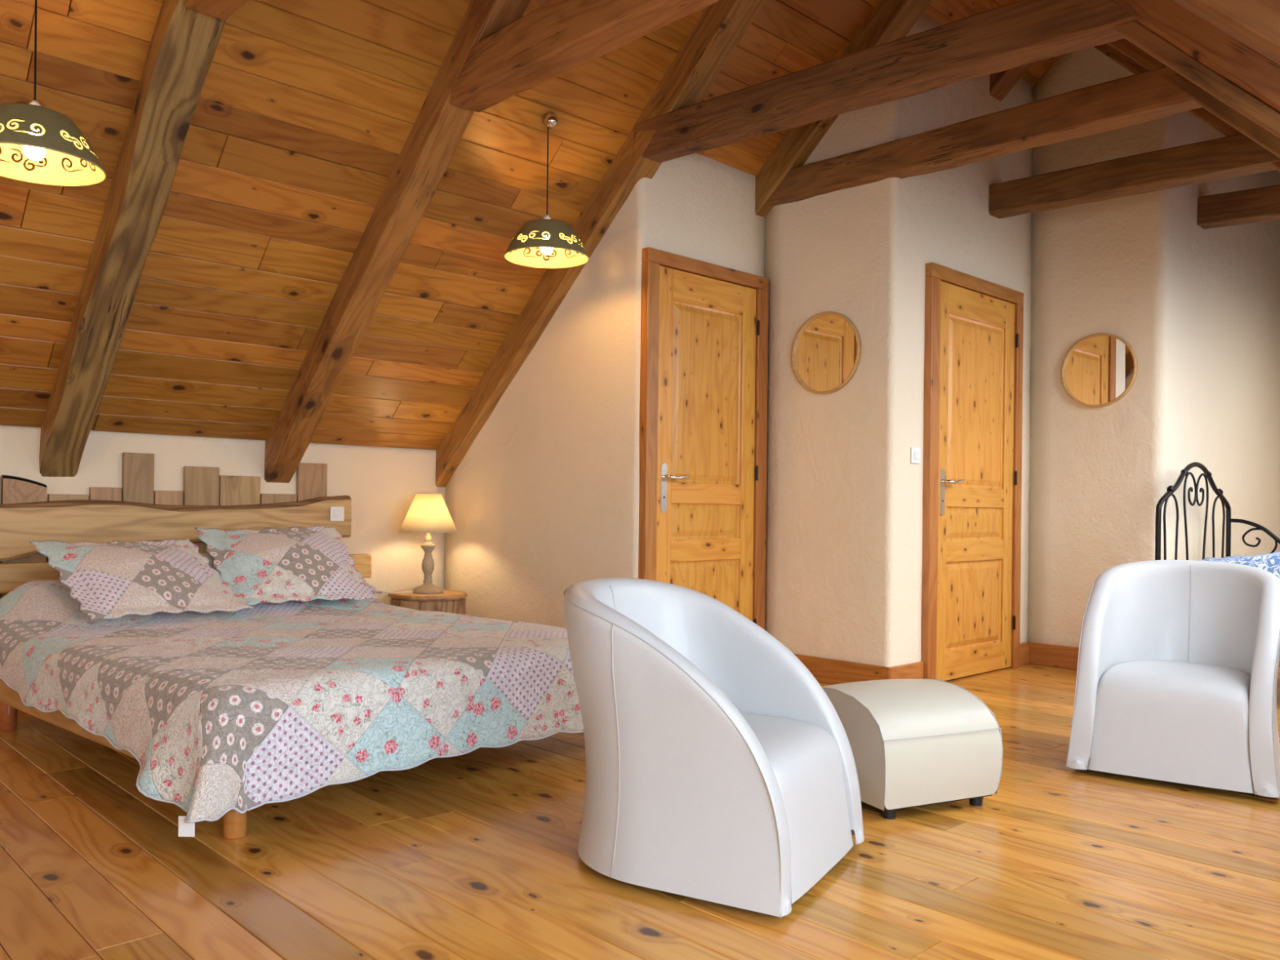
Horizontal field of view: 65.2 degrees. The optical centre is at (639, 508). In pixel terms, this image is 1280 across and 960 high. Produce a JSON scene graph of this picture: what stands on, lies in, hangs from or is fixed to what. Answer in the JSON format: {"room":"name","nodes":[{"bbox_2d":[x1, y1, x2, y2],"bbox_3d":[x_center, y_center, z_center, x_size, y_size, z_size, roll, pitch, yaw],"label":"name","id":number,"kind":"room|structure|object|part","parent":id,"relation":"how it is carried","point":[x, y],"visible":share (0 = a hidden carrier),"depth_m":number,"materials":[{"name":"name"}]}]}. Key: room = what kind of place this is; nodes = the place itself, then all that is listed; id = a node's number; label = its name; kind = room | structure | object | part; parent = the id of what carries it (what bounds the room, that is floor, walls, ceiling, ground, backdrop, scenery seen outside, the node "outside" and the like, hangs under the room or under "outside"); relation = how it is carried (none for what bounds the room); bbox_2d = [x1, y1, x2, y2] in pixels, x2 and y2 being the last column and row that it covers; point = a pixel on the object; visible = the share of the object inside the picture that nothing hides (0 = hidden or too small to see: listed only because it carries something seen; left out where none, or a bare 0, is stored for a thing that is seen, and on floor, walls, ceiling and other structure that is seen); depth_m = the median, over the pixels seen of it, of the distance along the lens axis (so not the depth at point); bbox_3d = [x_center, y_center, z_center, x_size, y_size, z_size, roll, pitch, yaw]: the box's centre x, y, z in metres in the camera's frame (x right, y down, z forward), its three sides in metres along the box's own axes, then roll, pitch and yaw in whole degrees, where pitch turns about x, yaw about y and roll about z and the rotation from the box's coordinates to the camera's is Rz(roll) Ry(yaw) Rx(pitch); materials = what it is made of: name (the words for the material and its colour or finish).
{"room":"bedroom","nodes":[
{"label":"bedroom","id":0,"kind":"room"},
{"bbox_2d":[0,425,445,604],"bbox_3d":[-3.256,0.223,4.072,5.688,1.234,0.128,1,0,-43],"label":"wall","id":1,"kind":"structure","parent":0,"point":[382,483],"depth_m":5.48,"materials":[{"name":"paint"}]},
{"bbox_2d":[0,452,371,599],"bbox_3d":[-2.377,0.116,4.744,2.385,0.762,0.107,1,0,-43],"label":"headboard","id":2,"kind":"object","parent":1,"relation":"attached to","point":[133,512],"visible":0.59,"depth_m":4.76,"materials":[{"name":"brown wood"}]},
{"bbox_2d":[329,506,344,521],"bbox_3d":[-1.625,0.027,5.370,0.080,0.080,0.014,1,0,-43],"label":"switch","id":3,"kind":"object","parent":2,"relation":"attached to","point":[336,513],"visible":1,"depth_m":5.37,"materials":[{"name":"white plastic"}]},
{"bbox_2d":[0,0,1058,449],"bbox_3d":[-0.545,-1.600,4.588,10.300,2.660,3.035,1,0,-43],"label":"ceiling","id":4,"kind":"structure","parent":0,"point":[305,110],"depth_m":4.34,"materials":[{"name":"brown wood"}]},
{"bbox_2d":[0,0,106,186],"bbox_3d":[-1.783,-1.452,2.952,0.377,0.880,0.377,1,0,11],"label":"pendant lamp","id":5,"kind":"object","parent":4,"relation":"hanging from","point":[37,131],"visible":1,"depth_m":2.94,"materials":[{"name":"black metal"}]},
{"bbox_3d":[-1.788,-1.067,2.952,0.058,0.075,0.058,1,0,-3],"label":"bulb","id":6,"kind":"part","parent":5,"relation":"part of","materials":[{"name":"white glass"}]},
{"bbox_3d":[-1.783,-1.523,2.952,0.005,0.644,0.006,1,0,-4],"label":"cord","id":7,"kind":"part","parent":5,"relation":"part of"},
{"bbox_3d":[-1.787,-1.090,2.952,0.372,0.150,0.372,1,0,-4],"label":"lamp shade","id":8,"kind":"part","parent":5,"relation":"part of","materials":[{"name":"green metal"}]},
{"bbox_2d":[39,0,225,476],"bbox_3d":[-1.690,-1.455,3.555,0.174,2.676,3.024,1,0,-44],"label":"rafter","id":9,"kind":"object","parent":4,"relation":"attached to","point":[184,41],"visible":0.98,"depth_m":3.79,"materials":[{"name":"brown wood"}]},
{"bbox_2d":[184,0,249,20],"bbox_3d":[-0.666,-1.681,2.478,0.147,0.186,2.180,1,1,-43],"label":"tie beam","id":10,"kind":"structure","parent":9,"relation":"attached to","point":[224,10],"depth_m":3.22,"materials":[{"name":"brown wood"}]},
{"bbox_2d":[264,0,530,483],"bbox_3d":[-0.943,-1.447,4.264,0.146,2.676,3.024,1,0,-43],"label":"rafter","id":11,"kind":"object","parent":4,"relation":"attached to","point":[439,126],"visible":0.91,"depth_m":4.41,"materials":[{"name":"brown wood"}]},
{"bbox_2d":[451,0,719,112],"bbox_3d":[0.068,-1.675,3.202,0.147,0.196,2.220,1,1,-43],"label":"tie beam","id":12,"kind":"structure","parent":11,"relation":"attached to","point":[557,37],"depth_m":3.53,"materials":[{"name":"brown wood"}]},
{"bbox_2d":[503,111,589,268],"bbox_3d":[-0.412,-1.434,4.448,0.377,0.640,0.377,1,0,18],"label":"pendant lamp","id":13,"kind":"object","parent":4,"relation":"hanging from","point":[548,234],"visible":1,"depth_m":4.41,"materials":[{"name":"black metal"}]},
{"bbox_3d":[-0.414,-1.192,4.448,0.372,0.150,0.372,1,0,27],"label":"lamp shade","id":14,"kind":"part","parent":13,"relation":"part of","materials":[{"name":"green metal"}]},
{"bbox_3d":[-0.415,-1.169,4.448,0.058,0.075,0.058,1,0,26],"label":"bulb","id":15,"kind":"part","parent":13,"relation":"part of","materials":[{"name":"white glass"}]},
{"bbox_3d":[-0.411,-1.504,4.448,0.005,0.404,0.006,1,0,-34],"label":"cord","id":16,"kind":"part","parent":13,"relation":"part of","materials":[{"name":"black metal"}]},
{"bbox_2d":[435,0,765,487],"bbox_3d":[-0.196,-1.439,4.974,0.145,2.675,3.023,1,0,-43],"label":"rafter","id":17,"kind":"object","parent":4,"relation":"attached to","point":[722,24],"visible":0.72,"depth_m":4.85,"materials":[{"name":"brown wood"}]},
{"bbox_2d":[632,0,1136,162],"bbox_3d":[0.796,-1.658,3.923,0.138,0.295,2.280,1,0,-44],"label":"tie beam","id":18,"kind":"structure","parent":17,"relation":"attached to","point":[1020,33],"depth_m":3.70,"materials":[{"name":"brown wood"}]},
{"bbox_2d":[755,0,932,217],"bbox_3d":[1.027,-2.132,5.015,0.146,1.264,1.410,1,0,-43],"label":"rafter","id":19,"kind":"object","parent":4,"relation":"attached to","point":[890,20],"visible":0.5,"depth_m":5.07,"materials":[{"name":"brown wood"}]},
{"bbox_2d":[766,66,1202,205],"bbox_3d":[1.459,-1.664,4.577,0.141,0.163,2.300,1,1,-43],"label":"tie beam","id":20,"kind":"structure","parent":19,"relation":"attached to","point":[1144,96],"depth_m":4.37,"materials":[{"name":"brown wood"}]},
{"bbox_2d":[989,62,1033,101],"bbox_3d":[2.049,-2.483,5.409,0.142,0.539,0.580,1,0,-44],"label":"rafter","id":21,"kind":"object","parent":4,"relation":"attached to","point":[1001,83],"visible":0.17,"depth_m":5.44,"materials":[{"name":"brown wood"}]},
{"bbox_2d":[444,152,765,628],"bbox_3d":[-0.241,-0.487,5.688,0.949,2.716,1.679,1,0,-43],"label":"wall","id":22,"kind":"structure","parent":0,"point":[544,500],"depth_m":5.14,"materials":[{"name":"paint"}]},
{"bbox_2d":[638,247,768,630],"bbox_3d":[0.350,-0.181,5.052,0.896,2.115,0.107,1,0,-43],"label":"door","id":23,"kind":"structure","parent":22,"relation":"in","point":[703,406],"depth_m":5.04,"materials":[{"name":"brown wood"}]},
{"bbox_3d":[0.036,-0.151,4.786,0.076,2.049,0.060,1,0,-44],"label":"frame","id":24,"kind":"part","parent":23,"relation":"part of","materials":[{"name":"brown wood"}]},
{"bbox_3d":[0.115,-0.101,4.836,0.040,0.240,0.006,1,0,-44],"label":"handle plate","id":25,"kind":"part","parent":23,"relation":"part of","materials":[{"name":"metal"}]},
{"bbox_3d":[0.177,-0.155,4.856,0.138,0.028,0.062,1,0,-44],"label":"lever","id":26,"kind":"part","parent":23,"relation":"part of","materials":[{"name":"silver metal"}]},
{"bbox_3d":[0.329,0.492,5.062,0.520,0.460,0.012,1,0,-44],"label":"panel","id":27,"kind":"part","parent":23,"relation":"part of","materials":[{"name":"brown wood"}]},
{"bbox_3d":[0.333,0.064,5.062,0.520,0.175,0.012,1,0,-44],"label":"panel","id":28,"kind":"part","parent":23,"relation":"part of","materials":[{"name":"brown wood"}]},
{"bbox_3d":[0.326,0.207,5.068,0.520,0.110,0.036,1,0,-44],"label":"rail","id":29,"kind":"part","parent":23,"relation":"part of","materials":[{"name":"brown wood"}]},
{"bbox_3d":[0.345,-1.205,5.069,0.896,0.066,0.060,1,0,-44],"label":"frame","id":30,"kind":"part","parent":23,"relation":"part of","materials":[{"name":"brown wood"}]},
{"bbox_3d":[0.329,-0.076,5.068,0.520,0.105,0.036,1,0,-44],"label":"rail","id":31,"kind":"part","parent":23,"relation":"part of","materials":[{"name":"brown wood"}]},
{"bbox_3d":[0.340,-0.573,5.062,0.520,0.890,0.012,1,0,-44],"label":"panel","id":32,"kind":"part","parent":23,"relation":"part of","materials":[{"name":"brown wood"}]},
{"bbox_3d":[0.341,-1.093,5.068,0.520,0.150,0.036,1,0,-44],"label":"rail","id":33,"kind":"part","parent":23,"relation":"part of","materials":[{"name":"brown wood"}]},
{"bbox_3d":[0.629,-0.145,5.349,0.082,2.049,0.060,1,0,-44],"label":"frame","id":34,"kind":"part","parent":23,"relation":"part of","materials":[{"name":"brown wood"}]},
{"bbox_2d":[0,661,1279,959],"bbox_3d":[0.476,0.938,3.483,10.300,0.120,5.983,1,0,-43],"label":"floor","id":35,"kind":"structure","parent":0,"point":[473,855],"depth_m":2.40,"materials":[{"name":"brown wood"}]},
{"bbox_2d":[0,678,247,839],"bbox_3d":[-1.320,0.666,3.812,2.100,0.385,1.510,1,0,41],"label":"double bed","id":36,"kind":"object","parent":35,"relation":"on","point":[235,823],"visible":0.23,"depth_m":3.37,"materials":[{"name":"brown wood"}]},
{"bbox_3d":[-2.416,0.722,3.827,0.058,0.250,0.058,1,0,41],"label":"leg","id":37,"kind":"part","parent":36,"relation":"part of","materials":[{"name":"brown wood"}]},
{"bbox_3d":[-1.810,0.653,3.258,2.100,0.170,0.030,1,0,42],"label":"rail","id":38,"kind":"part","parent":36,"relation":"part of","materials":[{"name":"brown wood"}]},
{"bbox_3d":[-1.064,0.736,2.631,0.058,0.250,0.058,1,0,41],"label":"leg","id":39,"kind":"part","parent":36,"relation":"part of","materials":[{"name":"brown wood"}]},
{"bbox_2d":[0,579,583,836],"bbox_3d":[-1.309,0.549,3.774,2.181,0.502,1.797,1,0,42],"label":"patchwork quilt","id":40,"kind":"object","parent":36,"relation":"on","point":[219,712],"visible":0.79,"depth_m":3.01,"materials":[{"name":"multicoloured fabric"}]},
{"bbox_2d":[28,537,253,622],"bbox_3d":[-1.994,0.272,4.025,0.497,0.290,0.664,1,0,35],"label":"pillow","id":41,"kind":"object","parent":40,"relation":"on","point":[112,580],"visible":1,"depth_m":3.92,"materials":[{"name":"multicoloured fabric"}]},
{"bbox_2d":[199,552,220,574],"bbox_3d":[-1.906,0.293,4.428,0.473,0.194,0.624,1,0,41],"label":"pillow","id":42,"kind":"object","parent":40,"relation":"on","point":[206,555],"visible":0.02,"depth_m":4.42,"materials":[{"name":"fabric"}]},
{"bbox_2d":[195,525,377,605],"bbox_3d":[-1.601,0.245,4.533,0.663,0.330,0.475,1,0,-41],"label":"pillow","id":43,"kind":"object","parent":40,"relation":"on","point":[292,563],"visible":0.98,"depth_m":4.46,"materials":[{"name":"multicoloured fabric"}]},
{"bbox_2d":[362,577,382,594],"bbox_3d":[-1.561,0.298,4.790,0.486,0.212,0.443,1,0,41],"label":"pillow","id":44,"kind":"object","parent":40,"relation":"on","point":[375,590],"visible":0.02,"depth_m":4.82,"materials":[{"name":"fabric"}]},
{"bbox_2d":[387,590,467,614],"bbox_3d":[-1.180,0.664,5.572,0.426,0.392,0.444,1,0,-43],"label":"side table","id":45,"kind":"object","parent":35,"relation":"on","point":[449,601],"visible":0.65,"depth_m":5.41,"materials":[{"name":"brown wood"}]},
{"bbox_2d":[377,493,457,599],"bbox_3d":[-1.207,0.340,5.553,0.381,0.854,0.333,1,0,-43],"label":"table lamp","id":46,"kind":"object","parent":45,"relation":"on","point":[428,513],"visible":0.99,"depth_m":5.49,"materials":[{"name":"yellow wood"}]},
{"bbox_3d":[-1.359,0.609,5.521,0.207,0.312,0.035,1,0,4],"label":"cord","id":47,"kind":"part","parent":46,"relation":"part of","materials":[{"name":"white plastic"}]},
{"bbox_3d":[-1.177,0.022,5.569,0.320,0.215,0.320,1,0,-44],"label":"lamp shade","id":48,"kind":"part","parent":46,"relation":"part of","materials":[{"name":"white fabric"}]},
{"bbox_2d":[563,577,864,917],"bbox_3d":[0.151,0.532,2.517,0.688,0.686,0.598,1,0,29],"label":"armchair","id":49,"kind":"object","parent":35,"relation":"on","point":[720,769],"visible":1,"depth_m":2.30,"materials":[{"name":"white leather"}]},
{"bbox_3d":[0.189,0.693,2.495,0.579,0.322,0.473,1,0,29],"label":"seat","id":50,"kind":"part","parent":49,"relation":"part of","materials":[{"name":"white leather"}]},
{"bbox_2d":[821,678,1003,819],"bbox_3d":[0.774,0.710,3.104,0.476,0.343,0.503,1,0,-25],"label":"ottoman","id":51,"kind":"object","parent":35,"relation":"on","point":[913,743],"visible":0.83,"depth_m":2.90,"materials":[{"name":"beige leather"}]},
{"bbox_3d":[0.573,0.694,3.009,0.030,0.301,0.500,1,0,-25],"label":"panel","id":52,"kind":"part","parent":51,"relation":"part of","materials":[{"name":"beige leather"}]},
{"bbox_2d":[1065,560,1279,797],"bbox_3d":[1.881,0.542,3.474,0.613,0.703,0.705,1,0,35],"label":"armchair","id":53,"kind":"object","parent":35,"relation":"on","point":[1178,660],"visible":1,"depth_m":3.33,"materials":[{"name":"white leather"}]},
{"bbox_3d":[1.852,0.706,3.435,0.485,0.330,0.594,1,0,35],"label":"seat","id":54,"kind":"part","parent":53,"relation":"part of","materials":[{"name":"white leather"}]},
{"bbox_2d":[1155,462,1279,559],"bbox_3d":[3.587,0.337,4.548,1.098,1.150,1.980,1,0,-43],"label":"headboard","id":55,"kind":"object","parent":35,"relation":"on","point":[1171,490],"visible":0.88,"depth_m":5.29,"materials":[{"name":"black metal"}]},
{"bbox_3d":[2.917,0.330,5.253,1.098,1.150,0.024,1,0,-44],"label":"arched frame","id":56,"kind":"part","parent":55,"relation":"part of","materials":[{"name":"black metal"}]},
{"bbox_2d":[1200,551,1279,661],"bbox_3d":[3.576,0.460,4.536,1.103,0.503,1.832,1,0,-43],"label":"bedspread","id":57,"kind":"object","parent":55,"relation":"on","point":[1270,562],"visible":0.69,"depth_m":4.62,"materials":[{"name":"blue fabric"}]},
{"bbox_3d":[3.978,0.202,4.914,0.022,0.281,1.951,1,0,-44],"label":"rail","id":58,"kind":"part","parent":55,"relation":"part of","materials":[{"name":"black metal"}]},
{"bbox_2d":[794,653,889,684],"bbox_3d":[0.928,0.821,5.086,0.018,0.125,0.792,1,0,-43],"label":"baseboard","id":59,"kind":"structure","parent":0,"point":[825,670],"depth_m":5.00,"materials":[{"name":"brown wood"}]},
{"bbox_2d":[764,13,1033,674],"bbox_3d":[1.475,-0.818,5.607,1.475,3.416,0.805,1,0,-43],"label":"wall","id":60,"kind":"structure","parent":0,"point":[844,522],"depth_m":5.05,"materials":[{"name":"paint"}]},
{"bbox_2d":[791,311,861,394],"bbox_3d":[0.942,-0.792,5.084,0.027,0.416,0.416,1,0,-43],"label":"round mirror","id":61,"kind":"object","parent":60,"relation":"attached to","point":[826,350],"visible":1,"depth_m":5.08,"materials":[{"name":"brown mirror"}]},
{"bbox_2d":[889,661,923,679],"bbox_3d":[1.304,0.825,4.901,0.297,0.125,0.018,1,0,-43],"label":"baseboard","id":62,"kind":"structure","parent":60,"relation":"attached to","point":[913,670],"depth_m":4.90,"materials":[{"name":"brown wood"}]},
{"bbox_2d":[911,447,920,463],"bbox_3d":[1.366,-0.264,4.948,0.080,0.080,0.014,1,0,-43],"label":"light switch","id":63,"kind":"object","parent":60,"relation":"attached to","point":[915,451],"visible":1,"depth_m":4.94,"materials":[{"name":"white plastic"}]},
{"bbox_2d":[920,262,1023,680],"bbox_3d":[1.799,-0.166,5.324,0.987,2.118,0.107,1,0,-43],"label":"door","id":64,"kind":"structure","parent":60,"relation":"in","point":[973,399],"depth_m":5.30,"materials":[{"name":"brown wood"}]},
{"bbox_3d":[1.455,-0.136,5.030,0.083,2.049,0.060,1,0,-44],"label":"frame","id":65,"kind":"part","parent":64,"relation":"part of","materials":[{"name":"brown wood"}]},
{"bbox_3d":[1.536,-0.085,5.082,0.040,0.240,0.006,1,0,-44],"label":"handle plate","id":66,"kind":"part","parent":64,"relation":"part of","materials":[{"name":"metal"}]},
{"bbox_3d":[1.598,-0.139,5.102,0.138,0.028,0.062,1,0,-44],"label":"lever","id":67,"kind":"part","parent":64,"relation":"part of","materials":[{"name":"silver metal"}]},
{"bbox_3d":[1.783,0.508,5.340,0.613,0.460,0.012,1,0,-44],"label":"panel","id":68,"kind":"part","parent":64,"relation":"part of","materials":[{"name":"brown wood"}]},
{"bbox_3d":[1.774,0.811,5.346,0.613,0.147,0.036,1,0,-44],"label":"rail","id":69,"kind":"part","parent":64,"relation":"part of","materials":[{"name":"brown wood"}]},
{"bbox_3d":[1.788,0.080,5.340,0.613,0.175,0.012,1,0,-44],"label":"panel","id":70,"kind":"part","parent":64,"relation":"part of","materials":[{"name":"brown wood"}]},
{"bbox_3d":[1.794,-1.191,5.341,0.987,0.069,0.060,1,0,-44],"label":"frame","id":71,"kind":"part","parent":64,"relation":"part of","materials":[{"name":"brown wood"}]},
{"bbox_3d":[1.781,0.223,5.346,0.613,0.110,0.036,1,0,-44],"label":"rail","id":72,"kind":"part","parent":64,"relation":"part of","materials":[{"name":"brown wood"}]},
{"bbox_3d":[1.784,-0.060,5.346,0.613,0.105,0.036,1,0,-44],"label":"rail","id":73,"kind":"part","parent":64,"relation":"part of","materials":[{"name":"brown wood"}]},
{"bbox_3d":[1.795,-0.557,5.340,0.613,0.890,0.012,1,0,-44],"label":"panel","id":74,"kind":"part","parent":64,"relation":"part of","materials":[{"name":"brown wood"}]},
{"bbox_3d":[1.795,-1.077,5.346,0.613,0.150,0.036,1,0,-44],"label":"rail","id":75,"kind":"part","parent":64,"relation":"part of","materials":[{"name":"brown wood"}]},
{"bbox_3d":[2.114,-0.128,5.655,0.073,2.049,0.060,1,0,-44],"label":"frame","id":76,"kind":"part","parent":64,"relation":"part of","materials":[{"name":"brown wood"}]},
{"bbox_2d":[1019,642,1029,665],"bbox_3d":[2.196,0.835,5.747,0.170,0.125,0.018,1,0,-43],"label":"baseboard","id":77,"kind":"structure","parent":60,"relation":"attached to","point":[1024,647],"depth_m":5.75,"materials":[{"name":"brown wood"}]},
{"bbox_2d":[1027,46,1279,647],"bbox_3d":[3.340,-0.970,6.324,2.265,3.762,0.732,1,0,-43],"label":"wall","id":78,"kind":"structure","parent":0,"point":[1197,308],"depth_m":5.64,"materials":[{"name":"paint"}]},
{"bbox_2d":[1026,641,1079,669],"bbox_3d":[2.498,0.838,5.539,0.018,0.125,0.736,1,0,-43],"label":"baseboard","id":79,"kind":"structure","parent":78,"relation":"attached to","point":[1039,654],"depth_m":5.68,"materials":[{"name":"brown wood"}]},
{"bbox_2d":[1061,333,1137,407],"bbox_3d":[2.529,-0.764,5.518,0.027,0.406,0.406,1,0,-43],"label":"round mirror","id":80,"kind":"object","parent":78,"relation":"attached to","point":[1099,370],"visible":1,"depth_m":5.51,"materials":[{"name":"brown mirror"}]},
{"bbox_2d":[1196,184,1279,229],"bbox_3d":[3.439,-1.651,5.393,0.144,0.205,0.852,1,0,-44],"label":"tie beam","id":81,"kind":"structure","parent":78,"relation":"attached to","point":[1262,204],"depth_m":5.48,"materials":[{"name":"brown wood"}]},
{"bbox_3d":[0.911,-2.194,3.060,10.300,1.483,1.499,1,0,-44],"label":"ceiling","id":82,"kind":"structure","parent":0,"visible":0},
{"bbox_2d":[1093,43,1279,171],"bbox_3d":[3.183,-1.244,4.193,0.134,2.846,2.844,1,0,-43],"label":"rafter","id":83,"kind":"object","parent":82,"relation":"attached to","point":[1210,118],"visible":0.17,"depth_m":4.72,"materials":[{"name":"brown wood"}]},
{"bbox_2d":[988,133,1279,218],"bbox_3d":[2.446,-1.659,4.975,0.139,0.215,1.566,1,0,-44],"label":"tie beam","id":84,"kind":"structure","parent":83,"relation":"attached to","point":[1236,155],"depth_m":4.92,"materials":[{"name":"brown wood"}]},
{"bbox_2d":[1106,38,1279,157],"bbox_3d":[2.451,-1.252,3.498,0.135,2.845,2.845,1,0,-43],"label":"rafter","id":85,"kind":"object","parent":82,"relation":"attached to","point":[1240,122],"visible":0.3,"depth_m":3.77,"materials":[{"name":"brown wood"}]},
{"bbox_2d":[1110,0,1279,138],"bbox_3d":[1.794,-1.260,2.875,0.145,2.845,2.845,1,0,-43],"label":"rafter","id":86,"kind":"object","parent":82,"relation":"attached to","point":[1232,72],"visible":0.82,"depth_m":2.93,"materials":[{"name":"brown wood"}]},
{"bbox_2d":[1173,0,1279,65],"bbox_3d":[1.059,-1.284,2.153,0.145,2.812,2.811,1,0,-43],"label":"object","id":87,"kind":"structure","parent":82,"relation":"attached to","point":[1255,24],"depth_m":1.94,"materials":[{"name":"brown wood"}]}
]}

